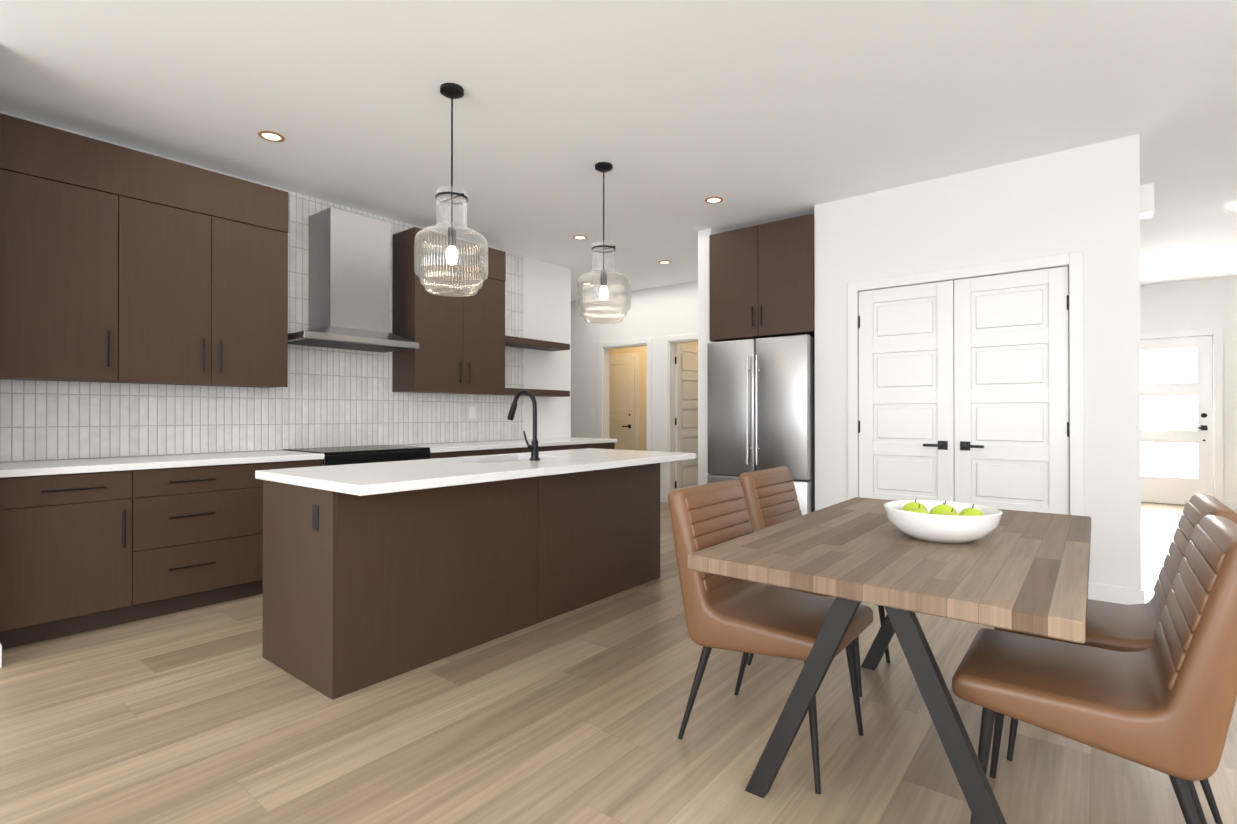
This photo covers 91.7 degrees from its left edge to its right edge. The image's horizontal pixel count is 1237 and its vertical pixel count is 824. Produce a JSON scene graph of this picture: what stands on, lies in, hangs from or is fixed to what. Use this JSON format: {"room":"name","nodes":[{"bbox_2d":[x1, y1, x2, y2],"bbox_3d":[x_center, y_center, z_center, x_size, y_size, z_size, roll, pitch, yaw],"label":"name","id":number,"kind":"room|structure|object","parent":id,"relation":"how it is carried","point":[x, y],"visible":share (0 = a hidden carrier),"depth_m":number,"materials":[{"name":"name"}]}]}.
{"room":"kitchen","nodes":[
{"label":"kitchen","id":0,"kind":"room"},
{"bbox_2d":[524,256,570,439],"bbox_3d":[-0.753,-0.231,6.426,0.006,2.738,0.700,0,0,39],"label":"wall","id":1,"kind":"structure","parent":0,"point":[547,301],"depth_m":6.42,"materials":[{"name":"white paint"}]},
{"bbox_2d":[0,502,1236,823],"bbox_3d":[0.121,1.169,4.187,10.600,0.080,13.900,0,0,39],"label":"floor","id":2,"kind":"structure","parent":0,"point":[208,714],"depth_m":2.06,"materials":[{"name":"brown wood"}]},
{"bbox_2d":[0,643,1,667],"bbox_3d":[-3.884,1.067,1.162,0.016,0.100,3.773,0,0,39],"label":"baseboard","id":3,"kind":"structure","parent":2,"relation":"on","point":[0,643],"depth_m":2.63,"materials":[{"name":"white paint"}]},
{"bbox_2d":[0,469,135,649],"bbox_3d":[-2.952,0.715,3.159,0.617,0.820,0.495,0,0,39],"label":"base cabinet","id":4,"kind":"object","parent":2,"relation":"on","point":[91,544],"depth_m":2.96,"materials":[{"name":"brown wood"}]},
{"bbox_2d":[0,450,323,476],"bbox_3d":[-2.635,0.289,3.542,0.640,0.036,1.488,0,0,39],"label":"countertop","id":5,"kind":"structure","parent":4,"relation":"on","point":[184,461],"depth_m":3.29,"materials":[{"name":"white stone"}]},
{"bbox_2d":[136,461,322,620],"bbox_3d":[-2.488,0.717,3.740,0.617,0.820,0.993,0,0,39],"label":"base cabinet","id":6,"kind":"object","parent":2,"relation":"on","point":[199,532],"depth_m":3.40,"materials":[{"name":"brown wood"}]},
{"bbox_2d":[283,445,429,465],"bbox_3d":[-1.898,0.698,4.418,0.679,0.863,0.800,0,0,39],"label":"range","id":7,"kind":"object","parent":2,"relation":"on","point":[343,455],"visible":0.17,"depth_m":4.26,"materials":[{"name":"black metal"}]},
{"bbox_2d":[263,464,659,699],"bbox_3d":[-0.693,0.718,3.435,0.710,0.817,2.250,0,0,39],"label":"kitchen island","id":8,"kind":"object","parent":2,"relation":"on","point":[375,573],"depth_m":2.72,"materials":[{"name":"brown wood"}]},
{"bbox_2d":[255,448,694,495],"bbox_3d":[-0.575,0.289,3.365,0.940,0.039,2.320,0,0,39],"label":"island countertop","id":9,"kind":"structure","parent":8,"relation":"on","point":[377,478],"depth_m":2.80,"materials":[{"name":"white stone"}]},
{"bbox_2d":[483,456,526,463],"bbox_3d":[-0.678,0.403,3.524,0.404,0.211,0.604,0,0,39],"label":"sink","id":10,"kind":"object","parent":9,"relation":"in","point":[512,457],"depth_m":3.84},
{"bbox_2d":[507,390,539,460],"bbox_3d":[-0.554,0.072,3.404,0.253,0.397,0.094,0,0,39],"label":"faucet","id":11,"kind":"object","parent":9,"relation":"on","point":[533,447],"visible":1,"depth_m":3.35,"materials":[{"name":"black metal"}]},
{"bbox_2d":[430,449,523,458],"bbox_3d":[-1.392,0.723,5.115,0.617,0.820,0.918,0,0,39],"label":"base cabinet","id":12,"kind":"object","parent":2,"relation":"on","point":[475,452],"depth_m":4.92,"materials":[{"name":"brown wood"}]},
{"bbox_2d":[400,437,615,452],"bbox_3d":[-0.966,0.297,5.631,0.643,0.036,2.253,0,0,39],"label":"countertop","id":13,"kind":"structure","parent":12,"relation":"on","point":[459,447],"depth_m":5.31,"materials":[{"name":"white stone"}]},
{"bbox_2d":[524,445,587,452],"bbox_3d":[-0.831,0.726,5.818,0.617,0.820,0.881,0,0,39],"label":"base cabinet","id":14,"kind":"object","parent":2,"relation":"on","point":[542,447],"depth_m":5.65,"materials":[{"name":"brown wood"}]},
{"bbox_2d":[588,441,615,448],"bbox_3d":[-0.418,0.728,6.336,0.617,0.820,0.443,0,0,39],"label":"base cabinet","id":15,"kind":"object","parent":2,"relation":"on","point":[611,444],"depth_m":6.20,"materials":[{"name":"brown wood"}]},
{"bbox_2d":[707,334,814,514],"bbox_3d":[1.324,0.268,5.151,0.885,1.730,0.820,0,0,39],"label":"fridge","id":16,"kind":"object","parent":2,"relation":"on","point":[760,403],"visible":0.67,"depth_m":4.82,"materials":[{"name":"grey metal"}]},
{"bbox_2d":[668,479,872,793],"bbox_3d":[0.525,0.695,2.076,0.568,0.856,0.450,0,0,39],"label":"chair","id":17,"kind":"object","parent":2,"relation":"on","point":[746,617],"visible":0.79,"depth_m":2.03,"materials":[{"name":"brown leather"}]},
{"bbox_2d":[739,466,889,696],"bbox_3d":[0.891,0.697,2.680,0.568,0.856,0.450,0,0,39],"label":"chair","id":18,"kind":"object","parent":2,"relation":"on","point":[770,495],"visible":0.4,"depth_m":2.69,"materials":[{"name":"brown leather"}]},
{"bbox_2d":[688,497,1090,823],"bbox_3d":[1.002,0.760,1.990,0.880,0.720,1.500,0,0,39],"label":"dining table","id":19,"kind":"object","parent":2,"relation":"on","point":[1023,571],"visible":0.85,"depth_m":1.57,"materials":[{"name":"brown wood"}]},
{"bbox_2d":[883,498,1002,543],"bbox_3d":[1.020,0.339,1.901,0.332,0.119,0.332,0,0,39],"label":"fruit bowl","id":20,"kind":"object","parent":19,"relation":"on","point":[947,522],"visible":1,"depth_m":1.81,"materials":[{"name":"white ceramic"}]},
{"bbox_2d":[952,515,1236,823],"bbox_3d":[1.209,0.692,1.531,0.568,0.856,0.450,0,0,39],"label":"chair","id":21,"kind":"object","parent":2,"relation":"on","point":[1165,702],"visible":0.98,"depth_m":1.37,"materials":[{"name":"brown leather"}]},
{"bbox_2d":[994,494,1236,823],"bbox_3d":[1.575,0.694,1.943,0.568,0.856,0.450,0,0,39],"label":"chair","id":22,"kind":"object","parent":2,"relation":"on","point":[1120,627],"visible":0.42,"depth_m":1.84,"materials":[{"name":"brown leather"}]},
{"bbox_2d":[0,0,1236,300],"bbox_3d":[0.121,-1.661,4.199,10.600,0.100,13.900,0,0,39],"label":"ceiling","id":23,"kind":"structure","parent":0,"point":[748,112],"depth_m":3.12,"materials":[{"name":"white paint"}]},
{"bbox_2d":[258,131,284,141],"bbox_3d":[-2.028,-1.610,3.508,0.136,0.008,0.136,0,0,39],"label":"recessed light","id":24,"kind":"object","parent":23,"relation":"in","point":[271,136],"visible":1,"depth_m":3.51,"materials":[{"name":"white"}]},
{"bbox_2d":[414,83,487,296],"bbox_3d":[-0.833,-1.104,3.000,0.356,1.022,0.356,0,0,39],"label":"pendant light","id":25,"kind":"object","parent":23,"relation":"hanging from","point":[451,91],"visible":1,"depth_m":2.98,"materials":[{"name":"clear glass"}]},
{"bbox_2d":[573,235,586,239],"bbox_3d":[-0.354,-1.602,5.511,0.136,0.008,0.136,0,0,39],"label":"recessed light","id":26,"kind":"object","parent":23,"relation":"in","point":[579,237],"visible":0.98,"depth_m":5.51,"materials":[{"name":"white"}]},
{"bbox_2d":[576,162,630,323],"bbox_3d":[-0.097,-1.100,3.923,0.356,1.022,0.356,0,0,39],"label":"pendant light","id":27,"kind":"object","parent":23,"relation":"hanging from","point":[603,168],"visible":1,"depth_m":3.90,"materials":[{"name":"clear glass"}]},
{"bbox_2d":[658,260,670,263],"bbox_3d":[0.491,-1.598,6.410,0.136,0.008,0.136,0,0,39],"label":"recessed light","id":28,"kind":"object","parent":23,"relation":"in","point":[664,262],"visible":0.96,"depth_m":6.41,"materials":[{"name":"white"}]},
{"bbox_2d":[705,197,722,203],"bbox_3d":[0.722,-1.605,4.551,0.136,0.008,0.136,0,0,39],"label":"recessed light","id":29,"kind":"object","parent":23,"relation":"in","point":[712,200],"visible":1,"depth_m":4.55,"materials":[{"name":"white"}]},
{"bbox_2d":[1229,202,1236,210],"bbox_3d":[4.894,-1.598,4.601,0.300,0.022,0.300,0,0,39],"label":"recessed light","id":30,"kind":"object","parent":23,"relation":"in","point":[1233,207],"visible":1,"depth_m":4.66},
{"bbox_2d":[609,346,645,450],"bbox_3d":[0.831,-0.220,9.268,4.980,2.740,0.120,0,0,39],"label":"wall","id":31,"kind":"structure","parent":0,"point":[641,350],"depth_m":9.56,"materials":[{"name":"beige paint"}]},
{"bbox_2d":[609,357,634,449],"bbox_3d":[-0.113,0.133,9.872,0.900,2.014,0.096,0,0,39],"label":"room door","id":32,"kind":"structure","parent":31,"relation":"in","point":[622,401],"depth_m":9.75,"materials":[{"name":"white paint"}]},
{"bbox_2d":[571,281,697,493],"bbox_3d":[-0.042,-0.225,8.174,4.980,2.740,0.120,0,0,39],"label":"wall","id":33,"kind":"structure","parent":0,"point":[656,314],"depth_m":7.90,"materials":[{"name":"white paint"}]},
{"bbox_2d":[598,338,651,450],"bbox_3d":[0.113,0.094,8.038,0.890,2.100,0.136,0,0,39],"label":"door frame","id":34,"kind":"structure","parent":33,"relation":"attached to","point":[603,347],"depth_m":8.23,"materials":[{"name":"white paint"}]},
{"bbox_2d":[663,333,697,502],"bbox_3d":[0.977,0.092,7.349,0.940,2.100,0.136,0,0,39],"label":"door frame","id":35,"kind":"structure","parent":33,"relation":"attached to","point":[669,342],"depth_m":7.57,"materials":[{"name":"white paint"}]},
{"bbox_2d":[682,342,697,345],"bbox_3d":[1.033,-0.225,8.199,0.150,2.740,1.260,0,0,39],"label":"wall","id":36,"kind":"structure","parent":0,"point":[689,343],"depth_m":8.07,"materials":[{"name":"beige paint"}]},
{"bbox_2d":[675,343,697,489],"bbox_3d":[0.971,0.125,7.950,0.045,2.014,0.784,0,0,39],"label":"hall door","id":37,"kind":"structure","parent":36,"relation":"in","point":[686,403],"depth_m":7.81,"materials":[{"name":"white paint"}]},
{"bbox_2d":[698,228,719,484],"bbox_3d":[1.324,-0.234,5.997,0.130,2.740,1.820,0,0,39],"label":"wall","id":38,"kind":"structure","parent":0,"point":[703,293],"depth_m":5.29,"materials":[{"name":"white paint"}]},
{"bbox_2d":[814,140,1113,585],"bbox_3d":[2.256,-0.241,4.166,1.770,2.740,0.120,0,0,39],"label":"wall","id":39,"kind":"structure","parent":0,"point":[1085,199],"depth_m":3.97,"materials":[{"name":"white paint"}]},
{"bbox_2d":[858,280,953,501],"bbox_3d":[2.028,0.110,4.272,0.627,2.014,0.096,0,0,39],"label":"pantry door","id":40,"kind":"structure","parent":39,"relation":"in","point":[906,396],"depth_m":4.27,"materials":[{"name":"white paint"}]},
{"bbox_2d":[848,251,1083,515],"bbox_3d":[2.269,0.078,4.068,1.400,2.100,0.016,0,0,39],"label":"door frame","id":41,"kind":"structure","parent":39,"relation":"attached to","point":[1074,261],"depth_m":3.75,"materials":[{"name":"white paint"}]},
{"bbox_2d":[954,266,1069,514],"bbox_3d":[2.522,0.108,3.879,0.627,2.014,0.096,0,0,39],"label":"pantry door","id":42,"kind":"structure","parent":39,"relation":"in","point":[1011,395],"depth_m":3.88,"materials":[{"name":"white paint"}]},
{"bbox_2d":[1110,134,1140,588],"bbox_3d":[4.650,-0.235,5.634,0.145,2.740,5.400,0,0,39],"label":"wall","id":43,"kind":"structure","parent":0,"point":[1125,151],"depth_m":3.51,"materials":[{"name":"white paint"}]},
{"bbox_2d":[1140,183,1153,219],"bbox_3d":[3.182,-1.268,3.624,0.070,0.170,0.160,0,0,39],"label":"door chime","id":44,"kind":"object","parent":43,"relation":"attached to","point":[1146,201],"visible":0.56,"depth_m":3.56,"materials":[{"name":"white plastic"}]},
{"bbox_2d":[1140,275,1236,500],"bbox_3d":[7.370,-0.230,7.014,2.385,2.740,0.150,0,0,39],"label":"wall","id":45,"kind":"structure","parent":0,"point":[1193,304],"depth_m":7.15,"materials":[{"name":"white paint"}]},
{"bbox_2d":[1140,335,1212,504],"bbox_3d":[6.753,0.108,7.439,0.872,2.044,0.103,0,0,39],"label":"front door","id":46,"kind":"structure","parent":45,"relation":"in","point":[1176,422],"depth_m":7.38,"materials":[{"name":"white paint"}]},
{"bbox_2d":[1140,327,1223,503],"bbox_3d":[6.733,0.072,7.414,1.040,2.140,0.016,0,0,39],"label":"door frame","id":47,"kind":"structure","parent":45,"relation":"attached to","point":[1217,333],"depth_m":7.12,"materials":[{"name":"white paint"}]},
{"bbox_2d":[1224,500,1236,509],"bbox_3d":[7.686,1.089,6.652,1.385,0.100,0.013,0,0,39],"label":"baseboard","id":48,"kind":"structure","parent":45,"relation":"attached to","point":[1231,504],"depth_m":7.04,"materials":[{"name":"white paint"}]},
{"bbox_3d":[-2.020,-0.238,4.980,0.171,2.740,4.540,0,0,39],"label":"wall","id":49,"kind":"structure","parent":0,"visible":0},
{"bbox_2d":[0,113,123,382],"bbox_3d":[-3.072,-0.830,3.248,0.326,1.310,0.508,0,0,39],"label":"upper cabinet","id":50,"kind":"object","parent":49,"relation":"attached to","point":[119,264],"depth_m":3.16,"materials":[{"name":"brown wood"}]},
{"bbox_2d":[124,147,288,387],"bbox_3d":[-2.634,-0.828,3.798,0.326,1.310,0.897,0,0,39],"label":"upper cabinet","id":51,"kind":"object","parent":49,"relation":"attached to","point":[206,251],"depth_m":3.66,"materials":[{"name":"brown wood"}]},
{"bbox_2d":[0,111,523,461],"bbox_3d":[-2.168,-0.651,4.653,0.006,1.913,3.838,0,0,39],"label":"tile backsplash","id":52,"kind":"structure","parent":49,"relation":"attached to","point":[330,397],"depth_m":4.37,"materials":[{"name":"white tile"}]},
{"bbox_2d":[469,407,474,418],"bbox_3d":[-1.372,0.007,5.639,0.006,0.115,0.070,0,0,39],"label":"outlet","id":53,"kind":"object","parent":52,"relation":"attached to","point":[471,412],"visible":1,"depth_m":5.63,"materials":[{"name":"white plastic"}]},
{"bbox_2d":[288,207,418,352],"bbox_3d":[-2.001,-0.971,4.456,0.496,0.969,0.860,0,0,39],"label":"range hood","id":54,"kind":"object","parent":49,"relation":"attached to","point":[349,280],"visible":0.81,"depth_m":4.39,"materials":[{"name":"silver metal"}]},
{"bbox_2d":[392,227,505,394],"bbox_3d":[-1.449,-0.820,5.256,0.359,1.314,0.940,0,0,39],"label":"upper cabinet","id":55,"kind":"object","parent":49,"relation":"attached to","point":[461,342],"visible":0.9,"depth_m":5.04,"materials":[{"name":"brown wood"}]},
{"bbox_2d":[490,388,569,396],"bbox_3d":[-0.902,-0.194,6.015,0.266,0.060,0.927,0,0,39],"label":"shelf","id":56,"kind":"object","parent":49,"relation":"attached to","point":[536,392],"visible":0.54,"depth_m":5.96,"materials":[{"name":"brown wood"}]},
{"bbox_2d":[505,335,569,350],"bbox_3d":[-0.902,-0.684,6.017,0.266,0.060,0.927,0,0,39],"label":"shelf","id":57,"kind":"object","parent":49,"relation":"attached to","point":[519,342],"visible":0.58,"depth_m":5.99,"materials":[{"name":"brown wood"}]},
{"bbox_3d":[1.641,-0.236,5.552,0.920,2.740,0.120,0,0,39],"label":"wall","id":58,"kind":"structure","parent":0,"visible":0},
{"bbox_2d":[709,214,814,341],"bbox_3d":[1.361,-1.080,5.204,0.911,0.915,0.758,0,0,39],"label":"upper cabinet","id":59,"kind":"object","parent":58,"relation":"attached to","point":[761,280],"visible":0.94,"depth_m":4.90,"materials":[{"name":"brown wood"}]}
]}

